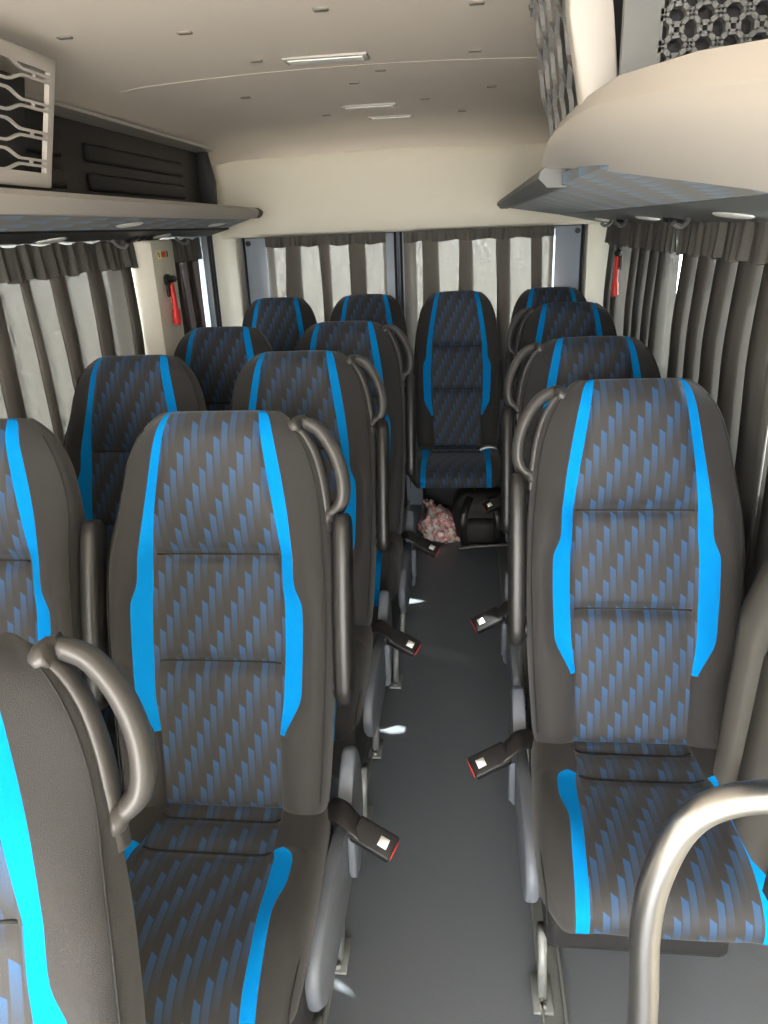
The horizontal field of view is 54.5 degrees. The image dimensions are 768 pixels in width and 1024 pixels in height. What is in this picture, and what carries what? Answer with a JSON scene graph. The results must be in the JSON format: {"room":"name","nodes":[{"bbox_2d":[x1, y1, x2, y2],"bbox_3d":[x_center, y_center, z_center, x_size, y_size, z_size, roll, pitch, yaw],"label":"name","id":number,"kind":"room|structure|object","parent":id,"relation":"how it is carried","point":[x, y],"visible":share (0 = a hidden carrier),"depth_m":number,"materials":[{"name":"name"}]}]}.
{"room":"vehicle interior","nodes":[
{"label":"vehicle interior","id":0,"kind":"room"},
{"bbox_2d":[0,0,561,165],"bbox_3d":[-0.175,-0.676,0.911,2.075,0.283,5.739,0,21,6],"label":"ceiling","id":1,"kind":"structure","parent":0,"point":[116,46],"depth_m":2.03,"materials":[{"name":"beige plastic"}]},
{"bbox_2d":[56,35,72,39],"bbox_3d":[-0.687,-1.020,1.601,0.032,0.006,0.020,0,21,6],"label":"clip","id":2,"kind":"object","parent":1,"relation":"attached to","point":[67,37],"visible":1,"depth_m":1.60,"materials":[{"name":"plastic"}]},
{"bbox_2d":[176,31,192,34],"bbox_3d":[-0.440,-1.058,1.645,0.032,0.006,0.020,0,21,6],"label":"clip","id":3,"kind":"object","parent":1,"relation":"attached to","point":[180,32],"visible":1,"depth_m":1.64,"materials":[{"name":"plastic"}]},
{"bbox_2d":[249,59,262,62],"bbox_3d":[-0.336,-1.182,1.952,0.032,0.006,0.020,0,21,6],"label":"clip","id":4,"kind":"object","parent":1,"relation":"attached to","point":[257,60],"visible":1,"depth_m":1.95,"materials":[{"name":"plastic"}]},
{"bbox_2d":[312,7,328,11],"bbox_3d":[-0.131,-1.035,1.533,0.032,0.006,0.020,0,21,6],"label":"clip","id":5,"kind":"object","parent":1,"relation":"attached to","point":[322,9],"visible":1,"depth_m":1.53,"materials":[{"name":"plastic"}]},
{"bbox_2d":[282,52,369,65],"bbox_3d":[-0.153,-1.198,1.968,0.225,0.013,0.075,0,21,6],"label":"recessed light","id":6,"kind":"object","parent":1,"relation":"in","point":[355,56],"visible":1,"depth_m":1.95,"materials":[{"name":"beige plastic"}]},
{"bbox_2d":[287,56,364,65],"bbox_3d":[-0.153,-1.194,1.970,0.201,0.005,0.051,0,21,6],"label":"diffuser","id":7,"kind":"object","parent":6,"relation":"attached to","point":[304,60],"depth_m":1.95,"materials":[{"name":"white plastic"}]},
{"bbox_2d":[120,57,555,92],"bbox_3d":[-0.140,-1.230,2.084,1.260,0.031,0.002,0,21,6],"label":"trim","id":8,"kind":"structure","parent":1,"relation":"attached to","point":[527,57],"depth_m":2.08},
{"bbox_2d":[342,102,396,109],"bbox_3d":[-0.054,-1.506,2.765,0.200,0.013,0.070,0,21,6],"label":"recessed light","id":9,"kind":"object","parent":1,"relation":"in","point":[378,105],"visible":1,"depth_m":2.74,"materials":[{"name":"beige plastic"}]},
{"bbox_2d":[345,105,392,109],"bbox_3d":[-0.054,-1.502,2.767,0.176,0.005,0.046,0,21,6],"label":"diffuser","id":10,"kind":"object","parent":9,"relation":"attached to","point":[351,107],"depth_m":2.75,"materials":[{"name":"white plastic"}]},
{"bbox_2d":[374,69,385,71],"bbox_3d":[-0.012,-1.275,2.149,0.032,0.006,0.020,0,21,6],"label":"clip","id":11,"kind":"object","parent":1,"relation":"attached to","point":[375,70],"visible":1,"depth_m":2.14,"materials":[{"name":"plastic"}]},
{"bbox_2d":[369,114,412,119],"bbox_3d":[0.029,-1.621,3.057,0.180,0.013,0.060,0,21,6],"label":"recessed light","id":12,"kind":"object","parent":1,"relation":"in","point":[403,115],"visible":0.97,"depth_m":3.04,"materials":[{"name":"beige plastic"}]},
{"bbox_2d":[372,116,409,119],"bbox_3d":[0.029,-1.617,3.058,0.156,0.005,0.036,0,21,6],"label":"diffuser","id":13,"kind":"object","parent":12,"relation":"attached to","point":[373,117],"depth_m":3.04,"materials":[{"name":"white plastic"}]},
{"bbox_2d":[469,49,480,52],"bbox_3d":[0.236,-1.199,1.935,0.032,0.006,0.020,0,21,6],"label":"clip","id":14,"kind":"object","parent":1,"relation":"attached to","point":[471,50],"visible":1,"depth_m":1.93,"materials":[{"name":"plastic"}]},
{"bbox_2d":[469,1,484,5],"bbox_3d":[0.190,-1.038,1.518,0.032,0.006,0.020,0,21,6],"label":"clip","id":15,"kind":"object","parent":1,"relation":"attached to","point":[471,3],"visible":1,"depth_m":1.51,"materials":[{"name":"plastic"}]},
{"bbox_2d":[241,232,584,504],"bbox_3d":[0.159,-0.962,3.917,2.030,1.950,0.050,0,21,6],"label":"wall","id":16,"kind":"structure","parent":0,"point":[414,495],"depth_m":4.21,"materials":[{"name":"grey paint"}]},
{"bbox_2d":[242,232,399,305],"bbox_3d":[-0.303,-0.839,3.955,0.792,1.230,0.066,0,21,6],"label":"door","id":17,"kind":"structure","parent":16,"relation":"in","point":[254,249],"depth_m":3.79,"materials":[{"name":"grey paint"}]},
{"bbox_2d":[265,232,387,322],"bbox_3d":[-0.279,-1.000,3.825,0.611,0.882,0.044,0,21,6],"label":"curtain","id":18,"kind":"object","parent":16,"relation":"hanging from","point":[320,270],"visible":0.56,"depth_m":3.74,"materials":[{"name":"grey fabric"}]},
{"bbox_2d":[212,143,600,238],"bbox_3d":[0.115,-1.531,3.516,1.930,0.386,0.165,0,21,6],"label":"rear wall panel","id":19,"kind":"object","parent":16,"relation":"attached to","point":[461,186],"depth_m":3.56,"materials":[{"name":"beige plastic"}]},
{"bbox_2d":[403,225,553,399],"bbox_3d":[0.469,-1.000,3.742,0.727,0.882,0.047,0,21,6],"label":"curtain","id":20,"kind":"object","parent":16,"relation":"hanging from","point":[501,263],"visible":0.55,"depth_m":3.67,"materials":[{"name":"grey fabric"}]},
{"bbox_2d":[399,224,584,454],"bbox_3d":[0.544,-0.839,3.861,0.902,1.230,0.066,0,21,6],"label":"door","id":21,"kind":"structure","parent":16,"relation":"in","point":[568,246],"depth_m":3.65,"materials":[{"name":"grey paint"}]},
{"bbox_2d":[119,505,767,1023],"bbox_3d":[-0.099,1.005,1.601,2.050,0.050,5.830,0,21,6],"label":"floor","id":22,"kind":"structure","parent":0,"point":[440,931],"depth_m":1.79,"materials":[{"name":"plastic"}]},
{"bbox_2d":[0,418,109,709],"bbox_3d":[-0.747,0.474,1.317,0.457,1.178,0.665,0,21,6],"label":"passenger seat","id":23,"kind":"object","parent":22,"relation":"on","point":[53,576],"visible":0.43,"depth_m":1.34,"materials":[{"name":"black fabric"}]},
{"bbox_2d":[0,631,156,1023],"bbox_3d":[-0.336,0.759,0.591,0.540,1.131,0.785,-6,21,-9],"label":"passenger seat","id":24,"kind":"object","parent":22,"relation":"on","point":[69,950],"visible":1,"depth_m":0.68,"materials":[{"name":"black fabric"}]},
{"bbox_2d":[63,355,206,770],"bbox_3d":[-0.668,0.220,1.975,0.457,1.178,0.665,0,21,6],"label":"passenger seat","id":25,"kind":"object","parent":22,"relation":"on","point":[115,398],"visible":0.2,"depth_m":2.01,"materials":[{"name":"fabric"}]},
{"bbox_2d":[101,624,117,735],"bbox_3d":[-0.690,0.393,1.938,0.421,0.113,0.466,0,21,6],"label":"cushion","id":26,"kind":"object","parent":25,"relation":"on","point":[108,714],"depth_m":1.73,"materials":[{"name":"grey plastic"}]},
{"bbox_2d":[174,326,272,410],"bbox_3d":[-0.548,0.008,2.516,0.457,1.178,0.665,0,21,6],"label":"passenger seat","id":27,"kind":"object","parent":22,"relation":"on","point":[216,356],"visible":0.14,"depth_m":2.53,"materials":[{"name":"fabric"}]},
{"bbox_2d":[106,410,398,1023],"bbox_3d":[-0.250,0.462,1.294,0.540,1.178,0.665,0,21,6],"label":"passenger seat","id":28,"kind":"object","parent":22,"relation":"on","point":[230,615],"visible":0.87,"depth_m":1.33,"materials":[{"name":"black fabric"}]},
{"bbox_2d":[124,798,330,1023],"bbox_3d":[-0.313,0.636,1.262,0.421,0.113,0.466,0,21,6],"label":"cushion","id":29,"kind":"object","parent":28,"relation":"on","point":[231,897],"depth_m":1.18,"materials":[{"name":"black fabric"}]},
{"bbox_2d":[242,297,316,350],"bbox_3d":[-0.519,-0.394,3.565,0.421,1.178,0.664,0,21,6],"label":"passenger seat","id":30,"kind":"object","parent":22,"relation":"on","point":[283,321],"visible":0.2,"depth_m":3.58,"materials":[{"name":"black fabric"}]},
{"bbox_2d":[230,350,420,819],"bbox_3d":[-0.179,0.216,1.930,0.540,1.178,0.665,0,21,6],"label":"passenger seat","id":31,"kind":"object","parent":22,"relation":"on","point":[331,388],"visible":0.46,"depth_m":1.96,"materials":[{"name":"fabric"}]},
{"bbox_2d":[334,622,372,740],"bbox_3d":[-0.242,0.390,1.897,0.421,0.113,0.466,0,21,6],"label":"cushion","id":32,"kind":"object","parent":31,"relation":"on","point":[346,719],"depth_m":1.78,"materials":[{"name":"grey plastic"}]},
{"bbox_2d":[315,525,405,1023],"bbox_3d":[-0.051,0.708,2.273,0.050,0.022,3.500,0,21,6],"label":"rail","id":33,"kind":"object","parent":22,"relation":"on","point":[324,1011],"visible":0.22,"depth_m":2.12,"materials":[{"name":"metal"}]},
{"bbox_2d":[296,321,439,688],"bbox_3d":[-0.083,-0.013,2.521,0.540,1.178,0.665,0,21,6],"label":"passenger seat","id":34,"kind":"object","parent":22,"relation":"on","point":[396,568],"visible":0.41,"depth_m":2.55,"materials":[{"name":"fabric"}]},
{"bbox_2d":[373,533,402,605],"bbox_3d":[-0.146,0.161,2.488,0.421,0.113,0.466,0,21,6],"label":"cushion","id":35,"kind":"object","parent":34,"relation":"on","point":[389,564],"depth_m":2.33,"materials":[{"name":"black fabric"}]},
{"bbox_2d":[330,294,409,530],"bbox_3d":[-0.090,-0.401,3.536,0.421,1.178,0.664,0,21,6],"label":"passenger seat","id":36,"kind":"object","parent":22,"relation":"on","point":[384,309],"visible":0.14,"depth_m":3.55,"materials":[{"name":"black fabric"}]},
{"bbox_2d":[418,499,459,543],"bbox_3d":[0.282,0.039,3.715,0.232,0.216,0.147,0,21,6],"label":"plastic bag","id":37,"kind":"object","parent":22,"relation":"on","point":[437,524],"visible":0.89,"depth_m":3.67,"materials":[{"name":"plastic"}]},
{"bbox_2d":[409,291,500,514],"bbox_3d":[0.342,-0.407,3.507,0.421,1.178,0.664,0,21,6],"label":"passenger seat","id":38,"kind":"object","parent":22,"relation":"on","point":[457,370],"visible":0.91,"depth_m":3.55,"materials":[{"name":"black fabric"}]},
{"bbox_2d":[409,445,500,487],"bbox_3d":[0.337,-0.234,3.467,0.421,0.113,0.466,0,21,6],"label":"cushion","id":39,"kind":"object","parent":38,"relation":"on","point":[437,466],"depth_m":3.30,"materials":[{"name":"black fabric"}]},
{"bbox_2d":[453,487,507,549],"bbox_3d":[0.472,0.007,3.658,0.270,0.307,0.279,0,21,6],"label":"backpack","id":40,"kind":"object","parent":22,"relation":"on","point":[472,523],"visible":0.69,"depth_m":3.59,"materials":[{"name":"fabric"}]},
{"bbox_2d":[497,534,567,1023],"bbox_3d":[0.464,0.554,2.620,0.050,0.022,2.840,0,21,6],"label":"rail","id":41,"kind":"object","parent":22,"relation":"on","point":[554,969],"visible":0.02,"depth_m":1.58,"materials":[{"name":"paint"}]},
{"bbox_2d":[510,287,586,358],"bbox_3d":[0.734,-0.425,3.510,0.540,1.178,0.665,0,21,6],"label":"passenger seat","id":42,"kind":"object","parent":22,"relation":"on","point":[533,297],"visible":0.09,"depth_m":3.52,"materials":[{"name":"black fabric"}]},
{"bbox_2d":[482,302,616,541],"bbox_3d":[0.648,-0.163,2.834,0.540,1.178,0.665,0,21,6],"label":"passenger seat","id":43,"kind":"object","parent":22,"relation":"on","point":[543,323],"visible":0.16,"depth_m":2.85,"materials":[{"name":"fabric"}]},
{"bbox_2d":[471,336,660,761],"bbox_3d":[0.502,0.170,1.976,0.540,1.178,0.665,0,21,6],"label":"passenger seat","id":44,"kind":"object","parent":22,"relation":"on","point":[564,361],"visible":0.19,"depth_m":2.01,"materials":[{"name":"fabric"}]},
{"bbox_2d":[518,639,529,700],"bbox_3d":[0.557,0.344,1.931,0.421,0.113,0.466,0,21,6],"label":"cushion","id":45,"kind":"object","parent":44,"relation":"on","point":[523,679],"depth_m":1.81,"materials":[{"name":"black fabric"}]},
{"bbox_2d":[467,378,767,1015],"bbox_3d":[0.431,0.382,1.430,0.540,1.178,0.665,0,21,6],"label":"passenger seat","id":46,"kind":"object","parent":22,"relation":"on","point":[626,570],"visible":0.92,"depth_m":1.47,"materials":[{"name":"black fabric"}]},
{"bbox_2d":[531,738,767,944],"bbox_3d":[0.486,0.555,1.385,0.421,0.113,0.466,0,21,6],"label":"cushion","id":47,"kind":"object","parent":46,"relation":"on","point":[599,806],"depth_m":1.27,"materials":[{"name":"black fabric"}]},
{"bbox_2d":[627,779,767,1023],"bbox_3d":[0.507,0.703,0.808,0.526,1.032,0.070,0,21,6],"label":"handrail","id":48,"kind":"object","parent":22,"relation":"on","point":[706,809],"visible":1,"depth_m":0.68,"materials":[{"name":"metal"}]},
{"bbox_2d":[713,436,767,900],"bbox_3d":[0.692,0.013,1.239,0.220,0.937,0.873,0,21,6],"label":"curtain","id":49,"kind":"object","parent":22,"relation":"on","point":[742,746],"visible":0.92,"depth_m":1.23,"materials":[{"name":"grey fabric"}]},
{"bbox_3d":[0.845,0.074,1.131,0.050,1.950,5.820,0,21,6],"label":"wall","id":50,"kind":"structure","parent":0,"visible":0},
{"bbox_2d":[581,223,608,305],"bbox_3d":[1.041,-0.925,3.655,0.120,1.000,0.260,0,21,6],"label":"trim","id":51,"kind":"structure","parent":50,"relation":"attached to","point":[595,255],"depth_m":3.57,"materials":[{"name":"beige plastic"}]},
{"bbox_2d":[497,39,767,228],"bbox_3d":[0.618,-0.792,1.840,0.549,0.186,3.810,0,21,6],"label":"luggage rack","id":52,"kind":"object","parent":50,"relation":"attached to","point":[680,141],"visible":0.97,"depth_m":0.68,"materials":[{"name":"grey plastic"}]},
{"bbox_2d":[595,218,608,221],"bbox_3d":[0.898,-1.196,3.049,0.062,0.017,0.158,0,21,6],"label":"reading lamp","id":53,"kind":"object","parent":52,"relation":"attached to","point":[601,219],"depth_m":3.01,"materials":[{"name":"white plastic"}]},
{"bbox_2d":[611,248,622,297],"bbox_3d":[0.927,-0.954,2.972,0.037,0.186,0.082,3,21,13],"label":"hammer","id":54,"kind":"object","parent":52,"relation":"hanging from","point":[617,253],"visible":1,"depth_m":2.95,"materials":[{"name":"red plastic"}]},
{"bbox_2d":[603,223,631,335],"bbox_3d":[1.007,-0.820,3.289,0.043,0.867,0.461,0,21,5],"label":"curtain","id":55,"kind":"object","parent":52,"relation":"hanging from","point":[615,237],"visible":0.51,"depth_m":3.16,"materials":[{"name":"grey fabric"}]},
{"bbox_2d":[511,165,767,214],"bbox_3d":[0.640,-0.781,1.820,0.500,0.070,3.770,0,21,6],"label":"shelf","id":56,"kind":"object","parent":52,"relation":"attached to","point":[578,189],"depth_m":1.31,"materials":[{"name":"fabric"}]},
{"bbox_2d":[635,216,659,220],"bbox_3d":[0.815,-0.909,2.306,0.062,0.017,0.158,0,21,6],"label":"reading lamp","id":57,"kind":"object","parent":52,"relation":"attached to","point":[650,218],"depth_m":2.27,"materials":[{"name":"white plastic"}]},
{"bbox_2d":[529,0,767,136],"bbox_3d":[0.528,-0.721,1.131,0.574,0.298,0.685,0,21,6],"label":"panel","id":58,"kind":"object","parent":52,"relation":"on","point":[598,42],"visible":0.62,"depth_m":0.88,"materials":[{"name":"grey plastic"}]},
{"bbox_2d":[529,0,573,136],"bbox_3d":[0.281,-0.744,1.219,0.057,0.298,0.558,0,21,6],"label":"grille","id":59,"kind":"object","parent":58,"relation":"attached to","point":[561,29],"depth_m":1.26,"materials":[{"name":"grey plastic"}]},
{"bbox_2d":[623,222,679,377],"bbox_3d":[0.940,-0.604,2.730,0.045,0.867,0.688,0,21,6],"label":"curtain","id":60,"kind":"object","parent":52,"relation":"hanging from","point":[654,261],"visible":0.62,"depth_m":2.53,"materials":[{"name":"grey fabric"}]},
{"bbox_2d":[667,221,767,585],"bbox_3d":[0.864,-0.328,2.017,0.048,0.867,0.861,0,21,7],"label":"curtain","id":61,"kind":"object","parent":52,"relation":"hanging from","point":[719,334],"visible":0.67,"depth_m":1.77,"materials":[{"name":"grey fabric"}]},
{"bbox_2d":[712,212,754,218],"bbox_3d":[0.732,-0.622,1.564,0.062,0.017,0.158,0,21,6],"label":"reading lamp","id":62,"kind":"object","parent":52,"relation":"attached to","point":[735,215],"depth_m":1.53,"materials":[{"name":"white plastic"}]},
{"bbox_3d":[-1.123,0.073,1.350,0.050,1.950,5.820,0,21,6],"label":"wall","id":63,"kind":"structure","parent":0,"visible":0},
{"bbox_2d":[0,92,262,248],"bbox_3d":[-0.868,-0.885,1.956,0.311,0.392,3.085,0,21,6],"label":"luggage rack","id":64,"kind":"object","parent":63,"relation":"attached to","point":[114,180],"visible":0.97,"depth_m":2.36,"materials":[{"name":"beige plastic"}]},
{"bbox_2d":[0,38,55,188],"bbox_3d":[-0.849,-0.735,1.341,0.214,0.258,0.720,0,21,6],"label":"end panel","id":65,"kind":"object","parent":64,"relation":"on","point":[13,173],"visible":1,"depth_m":1.58,"materials":[{"name":"beige plastic"}]},
{"bbox_2d":[35,237,67,244],"bbox_3d":[-0.926,-0.755,2.075,0.055,0.018,0.120,0,21,6],"label":"reading lamp","id":66,"kind":"object","parent":64,"relation":"attached to","point":[48,240],"depth_m":2.05,"materials":[{"name":"white plastic"}]},
{"bbox_2d":[0,240,145,444],"bbox_3d":[-1.000,-0.153,1.723,0.050,0.856,2.300,0,21,6],"label":"curtain","id":67,"kind":"object","parent":64,"relation":"hanging from","point":[64,308],"visible":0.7,"depth_m":2.17,"materials":[{"name":"grey fabric"}]},
{"bbox_2d":[0,214,248,231],"bbox_3d":[-0.889,-0.779,1.975,0.265,0.075,3.040,0,21,6],"label":"shelf","id":68,"kind":"object","parent":64,"relation":"attached to","point":[8,222],"depth_m":2.16,"materials":[{"name":"fabric"}]},
{"bbox_2d":[116,222,142,227],"bbox_3d":[-0.781,-0.882,2.290,0.043,0.016,0.140,3,22,14],"label":"reading lamp","id":69,"kind":"object","parent":64,"relation":"attached to","point":[121,224],"depth_m":2.27,"materials":[{"name":"white plastic"}]},
{"bbox_2d":[153,234,170,238],"bbox_3d":[-0.843,-1.042,2.817,0.055,0.018,0.120,0,21,6],"label":"reading lamp","id":70,"kind":"object","parent":64,"relation":"attached to","point":[158,236],"depth_m":2.79,"materials":[{"name":"white plastic"}]},
{"bbox_2d":[169,237,205,334],"bbox_3d":[-0.825,-0.754,3.282,0.044,0.852,0.403,0,21,6],"label":"curtain","id":71,"kind":"object","parent":64,"relation":"hanging from","point":[186,257],"visible":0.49,"depth_m":3.21,"materials":[{"name":"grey fabric"}]},
{"bbox_2d":[208,222,225,226],"bbox_3d":[-0.692,-1.191,3.087,0.043,0.016,0.140,3,22,14],"label":"reading lamp","id":72,"kind":"object","parent":64,"relation":"attached to","point":[214,224],"depth_m":3.06,"materials":[{"name":"white plastic"}]},
{"bbox_2d":[131,239,183,355],"bbox_3d":[-0.862,-0.564,2.961,0.112,0.970,0.310,0,21,6],"label":"window pillar","id":73,"kind":"structure","parent":63,"relation":"attached to","point":[161,336],"depth_m":2.76,"materials":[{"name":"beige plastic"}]},
{"bbox_2d":[157,250,167,258],"bbox_3d":[-0.826,-0.962,2.781,0.004,0.027,0.100,0,21,6],"label":"sticker","id":74,"kind":"object","parent":63,"relation":"attached to","point":[160,254],"visible":1,"depth_m":2.77,"materials":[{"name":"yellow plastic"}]},
{"bbox_2d":[164,274,180,324],"bbox_3d":[-0.801,-0.807,2.833,0.036,0.190,0.079,0,21,6],"label":"hammer","id":75,"kind":"object","parent":63,"relation":"attached to","point":[169,280],"visible":1,"depth_m":2.82,"materials":[{"name":"red plastic"}]},
{"bbox_2d":[191,236,216,326],"bbox_3d":[-0.821,-0.759,3.565,0.060,1.100,0.070,0,21,6],"label":"window","id":76,"kind":"structure","parent":63,"relation":"attached to","point":[204,265],"depth_m":3.44,"materials":[{"name":"glass"}]},
{"bbox_2d":[206,235,221,326],"bbox_3d":[-0.816,-0.791,3.648,0.051,1.100,0.107,0,21,6],"label":"trim","id":77,"kind":"structure","parent":63,"relation":"attached to","point":[209,238],"depth_m":3.53,"materials":[{"name":"black rubber"}]},
{"bbox_2d":[212,233,247,326],"bbox_3d":[-0.777,-0.912,3.819,0.090,1.000,0.340,0,21,6],"label":"trim","id":78,"kind":"structure","parent":63,"relation":"attached to","point":[228,256],"depth_m":3.75,"materials":[{"name":"beige plastic"}]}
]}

